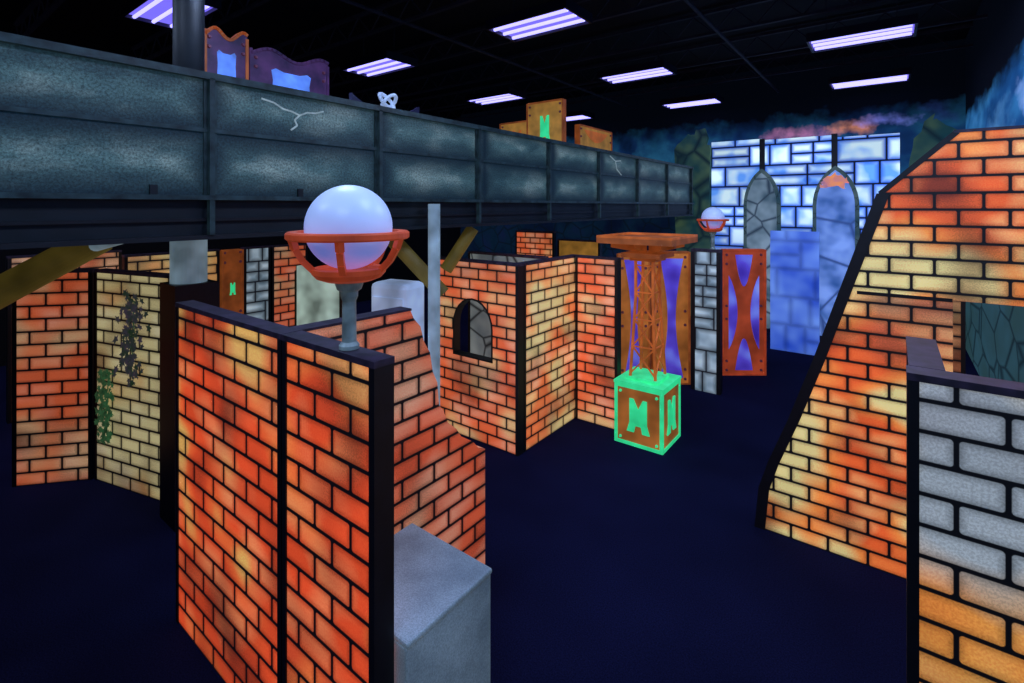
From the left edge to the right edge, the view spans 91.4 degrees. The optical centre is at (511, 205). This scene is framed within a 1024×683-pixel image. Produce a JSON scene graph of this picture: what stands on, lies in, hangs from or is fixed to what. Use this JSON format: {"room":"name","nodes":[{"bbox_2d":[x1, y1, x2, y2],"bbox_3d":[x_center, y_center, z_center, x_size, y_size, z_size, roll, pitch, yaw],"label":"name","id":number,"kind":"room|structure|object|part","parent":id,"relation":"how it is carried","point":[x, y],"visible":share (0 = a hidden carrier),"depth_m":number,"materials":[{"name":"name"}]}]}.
{"room":"sports facility","nodes":[
{"label":"sports facility","id":0,"kind":"room"},
{"bbox_2d":[0,18,460,366],"bbox_3d":[-6.685,-0.225,10.283,0.100,5.650,16.250,0,0,37],"label":"wall","id":1,"kind":"structure","parent":0,"point":[417,240],"depth_m":10.85,"materials":[{"name":"black paint"}]},
{"bbox_2d":[0,290,978,682],"bbox_3d":[-1.655,2.650,6.448,12.750,0.100,16.450,0,0,37],"label":"floor","id":2,"kind":"structure","parent":0,"point":[610,560],"depth_m":3.55,"materials":[{"name":"blue carpet"}]},
{"bbox_2d":[12,268,98,486],"bbox_3d":[-4.316,1.605,4.736,0.650,2.001,0.106,0,0,-12],"label":"wall panel","id":3,"kind":"object","parent":2,"relation":"on","point":[53,324],"visible":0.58,"depth_m":4.69,"materials":[{"name":"orange brick"}]},
{"bbox_2d":[6,250,121,423],"bbox_3d":[-5.716,1.605,6.432,0.106,2.001,1.112,0,0,37],"label":"wall panel","id":4,"kind":"object","parent":2,"relation":"on","point":[112,259],"visible":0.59,"depth_m":6.00,"materials":[{"name":"orange paint"}]},
{"bbox_3d":[-5.716,1.605,6.432,0.090,1.990,1.100,0,0,37],"label":"panel","id":5,"kind":"part","parent":4,"relation":"part of","materials":[{"name":"orange brick"}]},
{"bbox_2d":[94,268,169,500],"bbox_3d":[-3.437,1.605,4.592,1.121,2.001,0.106,0,0,22],"label":"wall panel","id":6,"kind":"object","parent":2,"relation":"on","point":[130,461],"visible":0.53,"depth_m":4.57,"materials":[{"name":"beige brick"}]},
{"bbox_3d":[-3.437,1.605,4.592,1.119,2.000,0.102,0,0,22],"label":"edge trim","id":7,"kind":"part","parent":6,"relation":"part of","materials":[{"name":"black paint"}]},
{"bbox_2d":[94,368,114,444],"bbox_3d":[-3.787,1.866,4.646,0.318,0.751,0.056,0,0,22],"label":"ivy vine","id":8,"kind":"object","parent":6,"relation":"attached to","point":[105,374],"visible":0.99,"depth_m":4.64,"materials":[{"name":"green plant"}]},
{"bbox_2d":[112,289,150,386],"bbox_3d":[-3.408,1.193,4.495,0.539,0.893,0.060,0,0,22],"label":"ivy vine","id":9,"kind":"object","parent":6,"relation":"attached to","point":[131,304],"visible":1,"depth_m":4.50,"materials":[{"name":"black plant"}]},
{"bbox_2d":[122,249,219,306],"bbox_3d":[-4.461,1.605,6.594,0.106,2.001,1.092,0,0,37],"label":"wall panel","id":10,"kind":"object","parent":2,"relation":"on","point":[160,261],"visible":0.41,"depth_m":6.42,"materials":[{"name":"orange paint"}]},
{"bbox_3d":[-4.461,1.605,6.594,0.090,1.990,1.080,0,0,37],"label":"panel","id":11,"kind":"part","parent":10,"relation":"part of","materials":[{"name":"orange brick"}]},
{"bbox_2d":[220,249,243,313],"bbox_3d":[-4.015,1.611,7.159,0.110,1.978,0.296,0,0,37],"label":"screen","id":12,"kind":"object","parent":2,"relation":"on","point":[231,260],"visible":0.48,"depth_m":7.14,"materials":[{"name":"orange wood"}]},
{"bbox_2d":[175,300,300,682],"bbox_3d":[-1.569,1.605,2.783,1.282,2.001,0.101,0,0,37],"label":"wall panel","id":13,"kind":"object","parent":2,"relation":"on","point":[229,363],"visible":0.86,"depth_m":2.68,"materials":[{"name":"orange brick"}]},
{"bbox_2d":[241,246,270,321],"bbox_3d":[-3.812,1.605,7.445,0.106,2.001,0.392,0,0,37],"label":"wall panel","id":14,"kind":"object","parent":2,"relation":"on","point":[257,259],"visible":0.59,"depth_m":7.42,"materials":[{"name":"grey brick"}]},
{"bbox_3d":[-3.812,1.605,7.445,0.090,1.990,0.380,0,0,37],"label":"panel","id":15,"kind":"part","parent":14,"relation":"part of","materials":[{"name":"grey brick"}]},
{"bbox_2d":[268,243,307,326],"bbox_3d":[-3.506,1.605,7.847,0.106,2.001,0.582,0,0,37],"label":"wall panel","id":16,"kind":"object","parent":2,"relation":"on","point":[284,263],"visible":0.47,"depth_m":7.73,"materials":[{"name":"orange brick"}]},
{"bbox_2d":[295,265,341,325],"bbox_3d":[-2.066,1.625,5.375,0.590,1.950,0.080,0,0,17],"label":"board","id":17,"kind":"object","parent":2,"relation":"on","point":[315,300],"visible":0.16,"depth_m":5.36,"materials":[{"name":"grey paint"}]},
{"bbox_2d":[281,330,394,682],"bbox_3d":[-0.777,1.605,2.180,0.692,2.001,0.101,0,0,37],"label":"wall panel","id":18,"kind":"object","parent":2,"relation":"on","point":[338,405],"visible":1,"depth_m":2.09,"materials":[{"name":"orange brick"}]},
{"bbox_3d":[-0.777,1.605,2.180,0.680,1.990,0.085,0,0,37],"label":"panel","id":19,"kind":"part","parent":18,"relation":"part of","materials":[{"name":"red brick"}]},
{"bbox_2d":[284,185,408,350],"bbox_3d":[-0.689,0.256,2.115,0.500,0.690,0.500,0,0,37],"label":"globe lamp","id":20,"kind":"object","parent":18,"relation":"on","point":[348,228],"visible":1,"depth_m":2.00,"materials":[{"name":"glass"}]},
{"bbox_3d":[-0.689,0.089,2.115,0.356,0.356,0.356,0,0,37],"label":"globe","id":21,"kind":"part","parent":20,"relation":"part of"},
{"bbox_3d":[-0.689,0.286,2.115,0.304,0.058,0.304,0,0,37],"label":"cradle plate","id":22,"kind":"part","parent":20,"relation":"part of","materials":[{"name":"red metal"}]},
{"bbox_2d":[0,31,693,531],"bbox_3d":[-1.720,0.863,6.026,3.158,3.475,15.300,0,0,37],"label":"elevated walkway","id":23,"kind":"object","parent":2,"relation":"on","point":[100,151],"visible":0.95,"depth_m":3.67,"materials":[{"name":"metal"}]},
{"bbox_3d":[-2.188,-0.100,3.051,0.020,0.060,0.040,0,0,37],"label":"bracket plate","id":24,"kind":"part","parent":23,"relation":"part of","materials":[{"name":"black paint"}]},
{"bbox_2d":[172,0,204,70],"bbox_3d":[-2.723,-1.582,4.213,0.400,2.920,0.400,0,0,37],"label":"column","id":25,"kind":"structure","parent":23,"relation":"on","point":[188,16],"depth_m":4.12,"materials":[{"name":"metal"}]},
{"bbox_3d":[-2.723,0.325,4.213,0.270,0.650,0.270,0,0,37],"label":"support post","id":26,"kind":"part","parent":23,"relation":"part of","materials":[{"name":"blue paint"}]},
{"bbox_3d":[-2.716,1.620,4.214,0.330,1.960,0.330,0,0,37],"label":"post","id":27,"kind":"part","parent":23,"relation":"part of","materials":[{"name":"black paint"}]},
{"bbox_2d":[205,26,248,79],"bbox_3d":[-2.988,-0.989,5.207,0.110,1.733,0.437,0,0,37],"label":"screen","id":28,"kind":"object","parent":23,"relation":"on","point":[224,55],"visible":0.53,"depth_m":5.18,"materials":[{"name":"wood"}]},
{"bbox_2d":[249,47,328,94],"bbox_3d":[-2.561,-0.948,5.768,0.110,1.652,0.946,0,0,37],"label":"screen","id":29,"kind":"object","parent":23,"relation":"on","point":[267,65],"visible":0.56,"depth_m":5.70,"materials":[{"name":"purple wood"}]},
{"bbox_3d":[-1.612,-0.100,3.807,0.020,0.060,0.040,0,0,37],"label":"bracket plate","id":30,"kind":"part","parent":23,"relation":"part of","materials":[{"name":"black paint"}]},
{"bbox_3d":[-0.583,-0.497,5.159,0.018,0.025,15.300,0,0,37],"label":"rail","id":31,"kind":"part","parent":23,"relation":"part of","materials":[{"name":"grey metal"}]},
{"bbox_3d":[-0.608,-0.853,5.178,0.135,0.045,15.300,0,0,37],"label":"rail","id":32,"kind":"part","parent":23,"relation":"part of","materials":[{"name":"grey metal"}]},
{"bbox_3d":[-0.570,-0.055,5.150,0.050,0.030,15.300,0,0,37],"label":"rail","id":33,"kind":"part","parent":23,"relation":"part of","materials":[{"name":"black metal"}]},
{"bbox_2d":[349,93,361,101],"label":"ornament","id":34,"kind":"object","parent":23,"relation":"on","point":[351,96],"depth_m":5.37,"materials":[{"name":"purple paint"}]},
{"bbox_2d":[377,92,397,108],"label":"ornament","id":35,"kind":"object","parent":23,"relation":"on","point":[381,95],"depth_m":5.70,"materials":[{"name":"blue paint"}]},
{"bbox_2d":[410,107,418,112],"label":"ornament","id":36,"kind":"object","parent":23,"relation":"on","point":[416,110],"depth_m":6.07,"materials":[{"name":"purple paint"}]},
{"bbox_3d":[-0.747,1.290,4.794,0.116,2.620,0.116,0,0,37],"label":"support post","id":37,"kind":"part","parent":23,"relation":"part of","materials":[{"name":"grey metal"}]},
{"bbox_2d":[499,120,525,133],"bbox_3d":[0.113,-0.851,9.386,0.816,1.458,0.110,0,0,37],"label":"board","id":38,"kind":"object","parent":23,"relation":"on","point":[518,126],"visible":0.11,"depth_m":9.38,"materials":[{"name":"brown wood"}]},
{"bbox_3d":[0.115,-0.851,9.389,0.816,1.458,0.103,0,0,37],"label":"frame","id":39,"kind":"part","parent":38,"relation":"part of","materials":[{"name":"orange paint"}]},
{"bbox_2d":[526,98,565,141],"bbox_3d":[0.583,-0.966,8.650,0.756,1.688,0.110,0,0,37],"label":"screen","id":40,"kind":"object","parent":23,"relation":"on","point":[545,119],"visible":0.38,"depth_m":8.58,"materials":[{"name":"brown wood"}]},
{"bbox_2d":[575,124,611,150],"bbox_3d":[1.578,-0.801,9.548,0.110,1.358,1.316,0,0,37],"label":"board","id":41,"kind":"object","parent":23,"relation":"on","point":[585,135],"visible":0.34,"depth_m":9.41,"materials":[{"name":"brown wood"}]},
{"bbox_2d":[292,306,484,563],"bbox_3d":[-0.662,1.609,3.066,0.106,1.991,1.426,0,0,37],"label":"wall panel","id":42,"kind":"object","parent":2,"relation":"on","point":[439,473],"visible":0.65,"depth_m":3.12,"materials":[{"name":"orange brick"}]},
{"bbox_2d":[372,279,423,338],"bbox_3d":[-1.093,1.660,4.775,0.440,1.880,0.315,0,0,25],"label":"board","id":43,"kind":"object","parent":2,"relation":"on","point":[389,293],"visible":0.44,"depth_m":4.67,"materials":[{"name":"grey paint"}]},
{"bbox_3d":[-1.157,1.675,4.640,0.360,1.650,0.015,0,0,25],"label":"cabinet door","id":44,"kind":"part","parent":43,"relation":"part of","materials":[{"name":"paint"}]},
{"bbox_2d":[394,523,491,682],"bbox_3d":[-0.487,2.178,2.387,0.580,0.845,0.536,0,0,37],"label":"block","id":45,"kind":"object","parent":2,"relation":"on","point":[442,593],"visible":0.71,"depth_m":2.28,"materials":[{"name":"concrete"}]},
{"bbox_2d":[440,256,523,455],"bbox_3d":[-0.387,1.605,5.595,1.212,2.001,0.106,0,0,37],"label":"wall panel","id":46,"kind":"object","parent":2,"relation":"on","point":[482,397],"visible":0.94,"depth_m":5.46,"materials":[{"name":"brick"}]},
{"bbox_3d":[-0.415,1.365,5.616,0.590,0.670,0.102,0,0,37],"label":"window trim","id":47,"kind":"part","parent":46,"relation":"part of","materials":[{"name":"black paint"}]},
{"bbox_3d":[-0.387,1.605,5.595,1.210,2.000,0.102,0,0,37],"label":"edge trim","id":48,"kind":"part","parent":46,"relation":"part of","materials":[{"name":"black paint"}]},
{"bbox_2d":[468,251,548,356],"bbox_3d":[-0.074,1.605,6.337,1.212,2.001,0.106,0,0,37],"label":"wall panel","id":49,"kind":"object","parent":2,"relation":"on","point":[479,328],"visible":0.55,"depth_m":6.52,"materials":[{"name":"grey paint"}]},
{"bbox_3d":[-0.074,1.605,6.337,1.210,2.000,0.102,0,0,37],"label":"edge trim","id":50,"kind":"part","parent":49,"relation":"part of","materials":[{"name":"black paint"}]},
{"bbox_2d":[515,230,555,257],"bbox_3d":[0.513,1.575,10.982,1.012,2.061,0.106,0,0,37],"label":"wall panel","id":51,"kind":"object","parent":2,"relation":"on","point":[528,242],"visible":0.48,"depth_m":10.91,"materials":[{"name":"orange brick"}]},
{"bbox_2d":[517,254,576,451],"bbox_3d":[0.445,1.605,5.772,0.106,2.001,1.172,0,0,37],"label":"wall panel","id":52,"kind":"object","parent":2,"relation":"on","point":[549,283],"visible":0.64,"depth_m":5.67,"materials":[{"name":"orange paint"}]},
{"bbox_3d":[0.445,1.605,5.772,0.102,2.000,1.170,0,0,37],"label":"edge trim","id":53,"kind":"part","parent":52,"relation":"part of","materials":[{"name":"black paint"}]},
{"bbox_2d":[557,239,601,255],"bbox_3d":[1.281,1.625,9.516,0.912,1.961,0.106,0,0,37],"label":"board","id":54,"kind":"object","parent":2,"relation":"on","point":[565,246],"visible":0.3,"depth_m":9.46,"materials":[{"name":"wood"}]},
{"bbox_2d":[575,255,620,429],"bbox_3d":[1.026,1.605,5.989,0.562,2.001,0.106,0,0,37],"label":"wall panel","id":55,"kind":"object","parent":2,"relation":"on","point":[597,278],"visible":0.89,"depth_m":5.94,"materials":[{"name":"orange brick"}]},
{"bbox_2d":[617,253,650,373],"bbox_3d":[1.779,1.646,7.315,0.472,1.908,0.110,0,0,-1],"label":"screen","id":56,"kind":"object","parent":2,"relation":"on","point":[627,266],"visible":0.56,"depth_m":7.28,"materials":[{"name":"purple paint"}]},
{"bbox_2d":[614,366,680,454],"bbox_3d":[1.521,2.260,5.599,0.562,0.680,0.562,0,0,37],"label":"crate","id":57,"kind":"object","parent":2,"relation":"on","point":[647,416],"visible":0.96,"depth_m":5.40,"materials":[{"name":"green paint"}]},
{"bbox_2d":[596,232,697,384],"bbox_3d":[1.521,1.121,5.599,0.840,1.595,0.840,0,0,37],"label":"lattice tower","id":58,"kind":"object","parent":57,"relation":"on","point":[637,243],"visible":1,"depth_m":5.51,"materials":[{"name":"paint"}]},
{"bbox_3d":[1.350,1.248,5.576,0.098,1.280,0.037,0,0,-8],"label":"corner post","id":59,"kind":"part","parent":58,"relation":"part of","materials":[{"name":"paint"}]},
{"bbox_3d":[1.498,1.248,5.770,0.037,1.280,0.098,0,0,-8],"label":"corner post","id":60,"kind":"part","parent":58,"relation":"part of","materials":[{"name":"paint"}]},
{"bbox_3d":[1.521,1.903,5.599,0.360,0.030,0.360,0,0,37],"label":"foot plate","id":61,"kind":"part","parent":58,"relation":"part of","materials":[{"name":"green paint"}]},
{"bbox_3d":[1.544,1.248,5.429,0.037,1.280,0.098,0,0,-8],"label":"corner post","id":62,"kind":"part","parent":58,"relation":"part of","materials":[{"name":"paint"}]},
{"bbox_3d":[1.691,1.248,5.622,0.098,1.280,0.037,0,0,-8],"label":"corner post","id":63,"kind":"part","parent":58,"relation":"part of","materials":[{"name":"paint"}]},
{"bbox_3d":[1.521,1.935,5.599,0.562,0.030,0.562,0,0,37],"label":"lid","id":64,"kind":"part","parent":57,"relation":"part of","materials":[{"name":"green paint"}]},
{"bbox_2d":[651,251,690,384],"bbox_3d":[2.327,1.631,7.325,0.544,1.938,0.110,0,0,0],"label":"screen","id":65,"kind":"object","parent":2,"relation":"on","point":[675,270],"visible":0.7,"depth_m":7.29,"materials":[{"name":"purple paint"}]},
{"bbox_2d":[674,128,711,251],"bbox_3d":[4.269,0.400,11.772,0.881,4.400,0.100,0,0,37],"label":"panel","id":66,"kind":"object","parent":2,"relation":"on","point":[694,151],"visible":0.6,"depth_m":11.66,"materials":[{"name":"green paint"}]},
{"bbox_2d":[691,248,722,394],"bbox_3d":[2.734,1.605,7.026,0.402,2.001,0.106,0,0,37],"label":"wall panel","id":67,"kind":"object","parent":2,"relation":"on","point":[706,264],"visible":1,"depth_m":6.97,"materials":[{"name":"grey brick"}]},
{"bbox_3d":[2.734,1.605,7.026,0.390,1.990,0.090,0,0,37],"label":"panel","id":68,"kind":"part","parent":67,"relation":"part of","materials":[{"name":"grey brick"}]},
{"bbox_2d":[697,207,728,248],"bbox_3d":[2.801,0.308,6.974,0.425,0.586,0.425,0,0,20],"label":"globe lamp","id":69,"kind":"object","parent":67,"relation":"on","point":[712,218],"visible":1,"depth_m":6.88,"materials":[{"name":"white glass"}]},
{"bbox_3d":[2.801,0.166,6.974,0.303,0.303,0.303,0,0,20],"label":"globe","id":70,"kind":"part","parent":69,"relation":"part of"},
{"bbox_3d":[2.801,0.333,6.974,0.258,0.049,0.258,0,0,20],"label":"cradle plate","id":71,"kind":"part","parent":69,"relation":"part of","materials":[{"name":"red metal"}]},
{"bbox_2d":[722,249,765,375],"bbox_3d":[3.562,1.631,7.716,0.680,1.938,0.110,0,0,0],"label":"decorative panel","id":72,"kind":"object","parent":2,"relation":"on","point":[743,270],"visible":0.98,"depth_m":7.68,"materials":[{"name":"brown wood"}]},
{"bbox_2d":[770,231,819,354],"bbox_3d":[5.037,1.525,8.917,0.760,2.150,0.090,0,0,37],"label":"wall panel","id":73,"kind":"object","parent":2,"relation":"on","point":[794,255],"visible":0.88,"depth_m":8.88,"materials":[{"name":"blue paint"}]},
{"bbox_2d":[712,133,899,335],"bbox_3d":[5.909,0.575,10.391,3.400,4.050,0.248,0,0,37],"label":"wall","id":74,"kind":"structure","parent":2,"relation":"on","point":[828,185],"depth_m":10.29,"materials":[{"name":"blue paint"}]},
{"bbox_2d":[754,125,1023,578],"bbox_3d":[2.773,1.046,3.513,1.941,3.107,0.114,0,0,37],"label":"wall panel","id":75,"kind":"object","parent":2,"relation":"on","point":[948,228],"visible":0.98,"depth_m":3.55,"materials":[{"name":"orange brick"}]},
{"bbox_3d":[2.818,-0.291,3.479,0.439,0.432,0.102,0,0,37],"label":"edge trim","id":76,"kind":"part","parent":75,"relation":"part of","materials":[{"name":"black paint"}]},
{"bbox_2d":[906,336,945,370],"bbox_3d":[1.710,1.605,2.079,0.106,2.001,0.532,0,0,37],"label":"wall panel","id":77,"kind":"object","parent":2,"relation":"on","point":[920,352],"visible":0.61,"depth_m":2.05,"materials":[{"name":"grey paint"}]},
{"bbox_2d":[909,113,956,165],"bbox_3d":[7.671,0.453,9.179,0.824,4.295,0.100,0,0,37],"label":"panel","id":78,"kind":"object","parent":2,"relation":"on","point":[934,131],"visible":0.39,"depth_m":9.15,"materials":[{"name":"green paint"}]},
{"bbox_2d":[953,301,965,373],"bbox_3d":[4.211,1.629,5.145,0.672,1.951,0.106,0,0,37],"label":"wall panel","id":79,"kind":"object","parent":2,"relation":"on","point":[959,307],"visible":0.08,"depth_m":4.93,"materials":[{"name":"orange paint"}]},
{"bbox_3d":[4.211,1.630,5.145,0.660,1.940,0.090,0,0,37],"label":"panel","id":80,"kind":"part","parent":79,"relation":"part of","materials":[{"name":"orange brick"}]},
{"bbox_3d":[4.211,1.630,5.145,0.670,1.950,0.102,0,0,37],"label":"edge trim","id":81,"kind":"part","parent":79,"relation":"part of","materials":[{"name":"black paint"}]},
{"bbox_2d":[906,365,1023,682],"bbox_3d":[1.865,1.605,1.552,1.007,2.001,0.106,0,0,37],"label":"wall panel","id":82,"kind":"object","parent":2,"relation":"on","point":[965,432],"visible":1,"depth_m":1.73,"materials":[{"name":"grey brick"}]},
{"bbox_3d":[1.865,1.605,1.552,1.005,2.000,0.102,0,0,37],"label":"edge trim","id":83,"kind":"part","parent":82,"relation":"part of","materials":[{"name":"black paint"}]},
{"bbox_2d":[0,0,981,114],"bbox_3d":[-1.655,-3.100,6.448,12.750,0.100,16.450,0,0,37],"label":"ceiling","id":84,"kind":"structure","parent":0,"point":[274,22],"depth_m":8.79,"materials":[{"name":"black paint"}]},
{"bbox_2d":[121,0,221,28],"bbox_3d":[-4.072,-2.675,5.958,1.220,0.750,0.640,0,0,37],"label":"fluorescent fixture","id":85,"kind":"object","parent":84,"relation":"hanging from","point":[155,12],"visible":0.71,"depth_m":5.97,"materials":[{"name":"blue"}]},
{"bbox_2d":[340,29,417,77],"bbox_3d":[-2.235,-2.675,8.368,1.220,0.750,0.640,0,0,37],"label":"fluorescent fixture","id":86,"kind":"object","parent":84,"relation":"hanging from","point":[384,62],"visible":0.97,"depth_m":8.25,"materials":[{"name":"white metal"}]},
{"bbox_2d":[465,64,526,105],"bbox_3d":[-0.355,-2.675,10.833,1.220,0.750,0.640,0,0,37],"label":"fluorescent fixture","id":87,"kind":"object","parent":84,"relation":"hanging from","point":[505,94],"visible":0.98,"depth_m":10.70,"materials":[{"name":"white metal"}]},
{"bbox_2d":[329,0,681,87],"bbox_3d":[-0.278,-2.830,8.259,12.556,0.380,0.060,0,0,37],"label":"joist","id":88,"kind":"object","parent":84,"relation":"attached to","point":[663,2],"visible":0.5,"depth_m":8.60,"materials":[{"name":"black metal"}]},
{"bbox_2d":[486,0,591,41],"bbox_3d":[0.334,-2.675,6.410,1.220,0.750,0.640,0,0,37],"label":"fluorescent fixture","id":89,"kind":"object","parent":84,"relation":"hanging from","point":[554,16],"visible":1,"depth_m":6.30,"materials":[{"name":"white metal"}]},
{"bbox_2d":[555,90,594,121],"bbox_3d":[1.494,-2.675,13.259,1.220,0.750,0.640,0,0,37],"label":"fluorescent fixture","id":90,"kind":"object","parent":84,"relation":"hanging from","point":[575,115],"visible":0.48,"depth_m":12.96,"materials":[{"name":"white metal"}]},
{"bbox_2d":[350,0,886,103],"bbox_3d":[0.692,-2.830,9.532,12.556,0.380,0.060,0,0,37],"label":"joist","id":91,"kind":"object","parent":84,"relation":"attached to","point":[851,4],"visible":0.91,"depth_m":8.58,"materials":[{"name":"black metal"}]},
{"bbox_2d":[597,29,676,84],"bbox_3d":[2.213,-2.675,8.875,1.220,0.750,0.640,0,0,37],"label":"fluorescent fixture","id":92,"kind":"object","parent":84,"relation":"hanging from","point":[659,68],"visible":1,"depth_m":8.74,"materials":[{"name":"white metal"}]},
{"bbox_2d":[660,93,723,109],"bbox_3d":[4.062,-2.675,11.301,1.220,0.750,0.640,0,0,37],"label":"fluorescent fixture","id":93,"kind":"object","parent":84,"relation":"hanging from","point":[712,98],"visible":0.88,"depth_m":11.16,"materials":[{"name":"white metal"}]},
{"bbox_2d":[397,0,987,111],"bbox_3d":[1.662,-2.830,10.804,12.556,0.380,0.060,0,0,37],"label":"joist","id":94,"kind":"object","parent":84,"relation":"attached to","point":[931,2],"visible":0.73,"depth_m":9.12,"materials":[{"name":"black metal"}]},
{"bbox_2d":[437,23,972,119],"bbox_3d":[2.632,-2.830,12.077,12.556,0.380,0.060,0,0,37],"label":"joist","id":95,"kind":"object","parent":84,"relation":"attached to","point":[928,32],"visible":0.88,"depth_m":10.37,"materials":[{"name":"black metal"}]},
{"bbox_2d":[683,0,779,92],"bbox_3d":[0.910,-2.500,4.493,0.050,0.050,16.250,0,0,37],"label":"ceiling pipe","id":96,"kind":"object","parent":84,"relation":"attached to","point":[689,3],"visible":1,"depth_m":7.47,"materials":[{"name":"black metal"}]},
{"bbox_2d":[806,0,917,52],"bbox_3d":[4.806,-2.675,6.899,1.220,0.750,0.640,0,0,37],"label":"fluorescent fixture","id":97,"kind":"object","parent":84,"relation":"hanging from","point":[906,26],"visible":1,"depth_m":6.80,"materials":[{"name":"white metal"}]},
{"bbox_2d":[829,67,910,89],"bbox_3d":[6.655,-2.675,9.324,1.220,0.750,0.640,0,0,37],"label":"fluorescent fixture","id":98,"kind":"object","parent":84,"relation":"hanging from","point":[901,74],"visible":0.87,"depth_m":9.20,"materials":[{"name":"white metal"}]},
{"bbox_2d":[461,39,965,257],"bbox_3d":[3.301,-0.225,12.950,12.750,5.650,0.100,0,0,37],"label":"wall","id":99,"kind":"structure","parent":0,"point":[805,105],"depth_m":11.12,"materials":[{"name":"paint"}]},
{"bbox_2d":[966,0,1023,382],"bbox_3d":[3.376,-0.225,2.614,0.100,5.650,16.250,0,0,37],"label":"wall","id":100,"kind":"structure","parent":0,"point":[995,60],"depth_m":6.39,"materials":[{"name":"blue paint"}]}
]}

